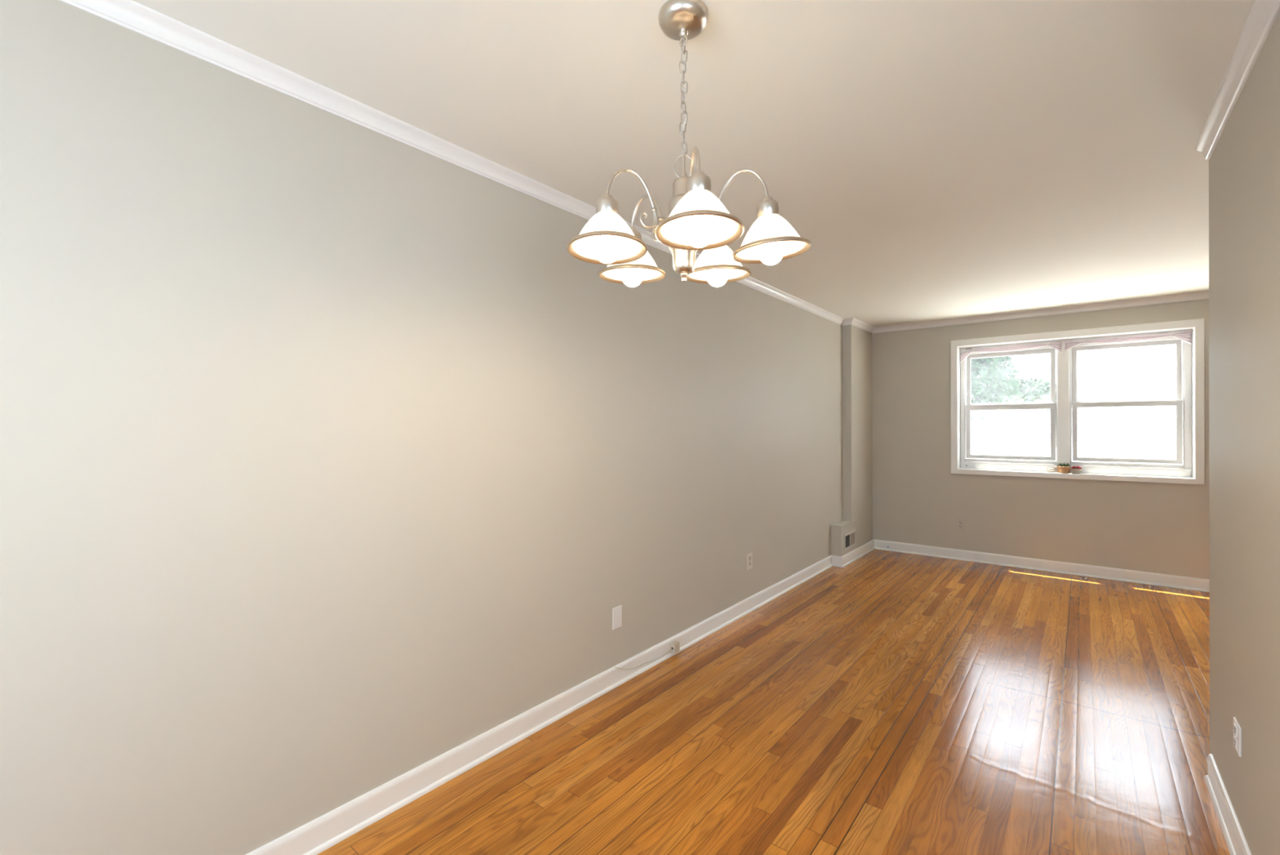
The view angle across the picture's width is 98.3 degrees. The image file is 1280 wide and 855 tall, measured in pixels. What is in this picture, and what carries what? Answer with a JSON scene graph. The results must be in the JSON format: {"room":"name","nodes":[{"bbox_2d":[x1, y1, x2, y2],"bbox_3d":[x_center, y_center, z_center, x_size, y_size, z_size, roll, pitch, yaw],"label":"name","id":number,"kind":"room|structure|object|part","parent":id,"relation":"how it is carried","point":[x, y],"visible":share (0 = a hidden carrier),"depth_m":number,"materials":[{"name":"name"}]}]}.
{"room":"empty dining room","nodes":[
{"label":"empty dining room","id":0,"kind":"room"},
{"bbox_2d":[0,0,872,854],"bbox_3d":[0.015,0.130,3.150,0.298,2.422,8.233,0,0,39],"label":"wall","id":1,"kind":"structure","parent":0,"point":[329,462],"depth_m":1.75,"materials":[{"name":"paint"}]},
{"bbox_2d":[57,0,874,333],"bbox_3d":[0.095,-1.054,3.070,0.126,0.059,7.813,0,0,39],"label":"crown molding","id":2,"kind":"structure","parent":1,"relation":"attached to","point":[130,15],"depth_m":1.79,"materials":[{"name":"white paint"}]},
{"bbox_2d":[245,538,875,854],"bbox_3d":[0.098,1.290,3.074,0.120,0.101,7.813,0,0,39],"label":"baseboard","id":3,"kind":"structure","parent":1,"relation":"attached to","point":[332,827],"depth_m":2.29,"materials":[{"name":"white paint"}]},
{"bbox_2d":[615,640,679,669],"bbox_3d":[0.051,1.278,3.066,0.035,0.080,0.543,0,0,39],"label":"phone jack","id":4,"kind":"object","parent":3,"relation":"on","point":[675,645],"visible":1,"depth_m":3.23,"materials":[{"name":"beige plastic"}]},
{"bbox_2d":[612,604,622,629],"bbox_3d":[-0.119,0.992,2.894,0.007,0.112,0.072,0,0,39],"label":"blank wall plate","id":5,"kind":"object","parent":1,"relation":"attached to","point":[617,611],"visible":1,"depth_m":2.89,"materials":[{"name":"white plastic"}]},
{"bbox_2d":[746,552,752,569],"bbox_3d":[0.800,0.975,4.039,0.009,0.114,0.080,0,0,39],"label":"wall outlet","id":6,"kind":"object","parent":1,"relation":"attached to","point":[749,556],"visible":1,"depth_m":4.03,"materials":[{"name":"beige plastic"}]},
{"bbox_2d":[844,528,855,551],"bbox_3d":[2.080,1.112,5.476,0.011,0.162,0.330,0,0,39],"label":"air vent","id":7,"kind":"object","parent":1,"relation":"in","point":[849,537],"visible":1,"depth_m":5.47,"materials":[{"name":"metal"}]},
{"bbox_2d":[132,0,1254,327],"bbox_3d":[2.061,-1.235,1.460,5.808,0.300,8.363,0,0,39],"label":"ceiling","id":8,"kind":"structure","parent":0,"point":[936,160],"depth_m":1.91,"materials":[{"name":"paint"}]},
{"bbox_2d":[566,0,811,287],"bbox_3d":[0.117,-0.732,1.462,0.605,0.700,0.604,0,0,39],"label":"chandelier","id":9,"kind":"object","parent":8,"relation":"hanging from","point":[697,220],"visible":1,"depth_m":1.39,"materials":[{"name":"white glass"}]},
{"bbox_3d":[-0.081,-0.486,1.364,0.180,0.089,0.180,1,-4,-22],"label":"lamp shade","id":10,"kind":"part","parent":9,"relation":"part of","materials":[{"name":"white glass"}]},
{"bbox_3d":[-0.081,-0.437,1.361,0.062,0.066,0.062,1,-4,-22],"label":"bulb","id":11,"kind":"part","parent":9,"relation":"part of","materials":[{"name":"white glass"}]},
{"bbox_3d":[-0.023,-0.492,1.613,0.180,0.089,0.180,-1,2,-40],"label":"lamp shade","id":12,"kind":"part","parent":9,"relation":"part of","materials":[{"name":"white glass"}]},
{"bbox_3d":[-0.022,-0.443,1.614,0.062,0.066,0.062,-1,2,-40],"label":"bulb","id":13,"kind":"part","parent":9,"relation":"part of","materials":[{"name":"white glass"}]},
{"bbox_3d":[-0.001,-0.583,1.401,0.182,0.135,0.016,0,0,-22],"label":"arm","id":14,"kind":"part","parent":9,"relation":"part of","materials":[{"name":"silver metal"}]},
{"bbox_3d":[0.033,-0.590,1.545,0.016,0.135,0.182,0,0,-40],"label":"arm","id":15,"kind":"part","parent":9,"relation":"part of","materials":[{"name":"silver metal"}]},
{"bbox_3d":[0.115,-0.679,1.449,0.016,0.066,0.016,0,0,39],"label":"stem","id":16,"kind":"part","parent":9,"relation":"part of","materials":[{"name":"silver metal"}]},
{"bbox_3d":[0.114,-0.841,1.449,0.016,0.369,0.006,0,0,31],"label":"lamp cord","id":17,"kind":"part","parent":9,"relation":"part of","materials":[{"name":"silver metal"}]},
{"bbox_3d":[0.124,-0.583,1.324,0.016,0.135,0.182,0,0,-4],"label":"arm","id":18,"kind":"part","parent":9,"relation":"part of","materials":[{"name":"silver metal"}]},
{"bbox_3d":[0.132,-0.433,1.230,0.062,0.066,0.062,0,-3,-4],"label":"bulb","id":19,"kind":"part","parent":9,"relation":"part of","materials":[{"name":"white glass"}]},
{"bbox_3d":[0.131,-0.482,1.233,0.180,0.089,0.180,0,-3,-4],"label":"lamp shade","id":20,"kind":"part","parent":9,"relation":"part of","materials":[{"name":"white glass"}]},
{"bbox_3d":[0.227,-0.498,1.633,0.180,0.089,0.180,0,3,32],"label":"lamp shade","id":21,"kind":"part","parent":9,"relation":"part of","materials":[{"name":"white glass"}]},
{"bbox_3d":[0.228,-0.449,1.636,0.062,0.066,0.062,0,3,32],"label":"bulb","id":22,"kind":"part","parent":9,"relation":"part of","materials":[{"name":"white glass"}]},
{"bbox_3d":[0.237,-0.593,1.420,0.182,0.135,0.016,0,0,14],"label":"arm","id":23,"kind":"part","parent":9,"relation":"part of","materials":[{"name":"silver metal"}]},
{"bbox_3d":[0.332,-0.445,1.403,0.062,0.066,0.062,-5,2,14],"label":"bulb","id":24,"kind":"part","parent":9,"relation":"part of","materials":[{"name":"white glass"}]},
{"bbox_3d":[0.328,-0.494,1.402,0.180,0.089,0.180,-5,2,14],"label":"lamp shade","id":25,"kind":"part","parent":9,"relation":"part of","materials":[{"name":"white glass"}]},
{"bbox_2d":[316,548,1230,854],"bbox_3d":[2.058,1.397,1.451,5.808,0.120,8.333,0,0,39],"label":"floor","id":26,"kind":"structure","parent":0,"point":[885,702],"depth_m":2.37,"materials":[{"name":"brown wood"}]},
{"bbox_2d":[871,298,1208,578],"bbox_3d":[4.671,0.116,4.552,5.408,2.422,0.220,0,0,39],"label":"wall","id":27,"kind":"structure","parent":0,"point":[1157,527],"depth_m":5.33,"materials":[{"name":"paint"}]},
{"bbox_2d":[956,517,964,530],"bbox_3d":[3.225,0.976,5.567,0.072,0.124,0.008,0,0,39],"label":"wall outlet","id":28,"kind":"object","parent":27,"relation":"attached to","point":[960,522],"visible":1,"depth_m":5.56,"materials":[{"name":"beige plastic"}]},
{"bbox_2d":[871,290,1208,333],"bbox_3d":[4.543,-1.067,4.485,5.120,0.059,0.038,0,0,39],"label":"crown molding","id":29,"kind":"structure","parent":27,"relation":"attached to","point":[1202,295],"depth_m":5.08,"materials":[{"name":"white paint"}]},
{"bbox_2d":[873,538,1209,591],"bbox_3d":[3.642,1.278,5.226,2.760,0.101,0.022,0,0,39],"label":"baseboard","id":30,"kind":"structure","parent":27,"relation":"attached to","point":[1104,572],"depth_m":5.09,"materials":[{"name":"white paint"}]},
{"bbox_2d":[950,318,1204,484],"bbox_3d":[3.923,-0.208,5.124,1.814,1.344,0.221,0,0,39],"label":"window","id":31,"kind":"structure","parent":27,"relation":"in","point":[1188,328],"depth_m":4.84,"materials":[{"name":"white paint"}]},
{"bbox_2d":[960,340,1057,471],"bbox_3d":[3.620,-0.199,5.453,0.802,1.232,0.098,0,0,39],"label":"window","id":32,"kind":"structure","parent":31,"relation":"attached to","point":[967,460],"depth_m":5.46,"materials":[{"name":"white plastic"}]},
{"bbox_3d":[3.598,0.381,5.425,0.794,0.071,0.022,0,0,39],"label":"frame sill","id":33,"kind":"part","parent":32,"relation":"part of","materials":[{"name":"white plastic"}]},
{"bbox_2d":[960,341,1061,363],"bbox_3d":[3.582,-0.727,5.384,0.828,0.144,0.046,0,0,39],"label":"valance","id":34,"kind":"object","parent":32,"relation":"attached to","point":[1057,345],"visible":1,"depth_m":5.37,"materials":[{"name":"white fabric"}]},
{"bbox_3d":[3.619,0.305,5.428,0.696,0.008,0.006,0,0,39],"label":"lift rail","id":35,"kind":"part","parent":32,"relation":"part of","materials":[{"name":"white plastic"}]},
{"bbox_3d":[3.646,-0.473,5.462,0.729,0.548,0.032,0,0,39],"label":"sash","id":36,"kind":"part","parent":32,"relation":"part of","materials":[{"name":"clear glass"}]},
{"bbox_3d":[3.627,0.042,5.439,0.736,0.544,0.034,0,0,39],"label":"sash","id":37,"kind":"part","parent":32,"relation":"part of","materials":[{"name":"glass"}]},
{"bbox_2d":[1045,466,1057,472],"bbox_3d":[3.821,0.390,5.141,0.084,0.053,0.084,0,0,39],"label":"potted succulent","id":38,"kind":"object","parent":31,"relation":"on","point":[1051,469],"visible":1,"depth_m":5.12,"materials":[{"name":"white ceramic"}]},
{"bbox_2d":[1055,462,1070,472],"bbox_3d":[3.895,0.366,5.082,0.120,0.101,0.104,0,0,-5],"label":"potted succulent","id":39,"kind":"object","parent":31,"relation":"on","point":[1064,468],"visible":1,"depth_m":5.05,"materials":[{"name":"orange ceramic"}]},
{"bbox_2d":[1057,338,1069,466],"bbox_3d":[3.957,-0.200,5.172,0.089,1.232,0.085,0,0,39],"label":"window post","id":40,"kind":"object","parent":31,"relation":"attached to","point":[1063,357],"visible":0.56,"depth_m":5.14,"materials":[{"name":"white paint"}]},
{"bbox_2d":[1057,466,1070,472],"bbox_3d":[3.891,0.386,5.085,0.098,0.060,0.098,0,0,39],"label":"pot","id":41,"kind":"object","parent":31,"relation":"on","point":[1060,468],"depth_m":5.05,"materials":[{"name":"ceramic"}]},
{"bbox_2d":[1070,465,1082,473],"bbox_3d":[3.963,0.382,5.027,0.086,0.069,0.086,0,0,39],"label":"potted succulent","id":42,"kind":"object","parent":31,"relation":"on","point":[1077,469],"visible":1,"depth_m":5.00,"materials":[{"name":"red plant"}]},
{"bbox_2d":[1069,329,1191,476],"bbox_3d":[4.311,-0.201,4.898,0.807,1.232,0.098,0,0,39],"label":"window","id":43,"kind":"structure","parent":31,"relation":"attached to","point":[1182,402],"depth_m":4.80,"materials":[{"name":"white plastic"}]},
{"bbox_3d":[4.312,-0.475,4.928,0.736,0.548,0.032,0,0,39],"label":"sash","id":44,"kind":"part","parent":43,"relation":"part of","materials":[{"name":"white glass"}]},
{"bbox_3d":[4.287,0.302,4.892,0.693,0.008,0.006,0,0,39],"label":"lift rail","id":45,"kind":"part","parent":43,"relation":"part of","materials":[{"name":"white plastic"}]},
{"bbox_3d":[4.295,0.039,4.903,0.733,0.541,0.034,0,0,39],"label":"sash","id":46,"kind":"part","parent":43,"relation":"part of","materials":[{"name":"clear glass"}]},
{"bbox_2d":[1064,328,1191,351],"bbox_3d":[4.250,-0.749,4.849,0.838,0.132,0.046,0,0,39],"label":"valance","id":47,"kind":"object","parent":43,"relation":"attached to","point":[1186,335],"visible":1,"depth_m":4.81,"materials":[{"name":"white fabric"}]},
{"bbox_3d":[4.290,0.380,4.870,0.799,0.071,0.022,0,0,39],"label":"frame sill","id":48,"kind":"part","parent":43,"relation":"part of","materials":[{"name":"white plastic"}]},
{"bbox_2d":[1208,10,1279,854],"bbox_3d":[0.778,0.131,0.270,0.120,2.422,4.695,0,0,39],"label":"wall","id":49,"kind":"structure","parent":0,"point":[1244,163],"depth_m":1.65,"materials":[{"name":"paint"}]},
{"bbox_2d":[1204,753,1251,854],"bbox_3d":[0.770,1.291,0.371,0.022,0.101,4.435,0,0,39],"label":"baseboard","id":50,"kind":"structure","parent":49,"relation":"attached to","point":[1237,843],"depth_m":1.84,"materials":[{"name":"white paint"}]},
{"bbox_2d":[1195,0,1279,160],"bbox_3d":[0.775,-1.053,0.395,0.038,0.059,4.490,0,0,39],"label":"crown molding","id":51,"kind":"structure","parent":49,"relation":"attached to","point":[1263,14],"depth_m":1.63,"materials":[{"name":"white paint"}]},
{"bbox_2d":[1233,716,1241,756],"bbox_3d":[1.875,0.970,1.739,0.009,0.090,0.086,0,0,39],"label":"wall outlet","id":52,"kind":"object","parent":49,"relation":"attached to","point":[1237,728],"visible":1,"depth_m":1.73,"materials":[{"name":"white plastic"}]},
{"bbox_2d":[1233,723,1237,736],"bbox_3d":[1.873,0.951,1.740,0.004,0.029,0.034,0,0,39],"label":"receptacle","id":53,"kind":"object","parent":52,"relation":"attached to","point":[1235,725],"depth_m":1.73,"materials":[{"name":"white plastic"}]},
{"bbox_2d":[1233,735,1237,749],"bbox_3d":[1.873,0.990,1.740,0.004,0.029,0.034,0,0,39],"label":"receptacle","id":54,"kind":"object","parent":52,"relation":"attached to","point":[1235,737],"depth_m":1.73,"materials":[{"name":"white plastic"}]},
{"label":"outside","id":55,"kind":"structure","parent":0,"visible":0},
{"bbox_2d":[970,444,1182,464],"bbox_3d":[20.841,1.836,25.986,60.000,0.250,53.387,0,0,39],"label":"ground","id":56,"kind":"structure","parent":55,"point":[1082,451],"depth_m":36.49,"materials":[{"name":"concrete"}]},
{"bbox_2d":[970,355,1020,452],"bbox_3d":[7.619,-0.335,13.132,2.340,4.222,2.318,0,0,39],"label":"tree","id":57,"kind":"object","parent":56,"relation":"on","point":[993,371],"visible":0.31,"depth_m":12.35,"materials":[{"name":"green plant"}]},
{"bbox_2d":[986,375,1083,455],"bbox_3d":[10.842,0.153,15.668,2.698,3.227,2.710,0,0,39],"label":"tree","id":58,"kind":"object","parent":56,"relation":"on","point":[1031,430],"visible":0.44,"depth_m":14.95,"materials":[{"name":"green plant"}]}
]}

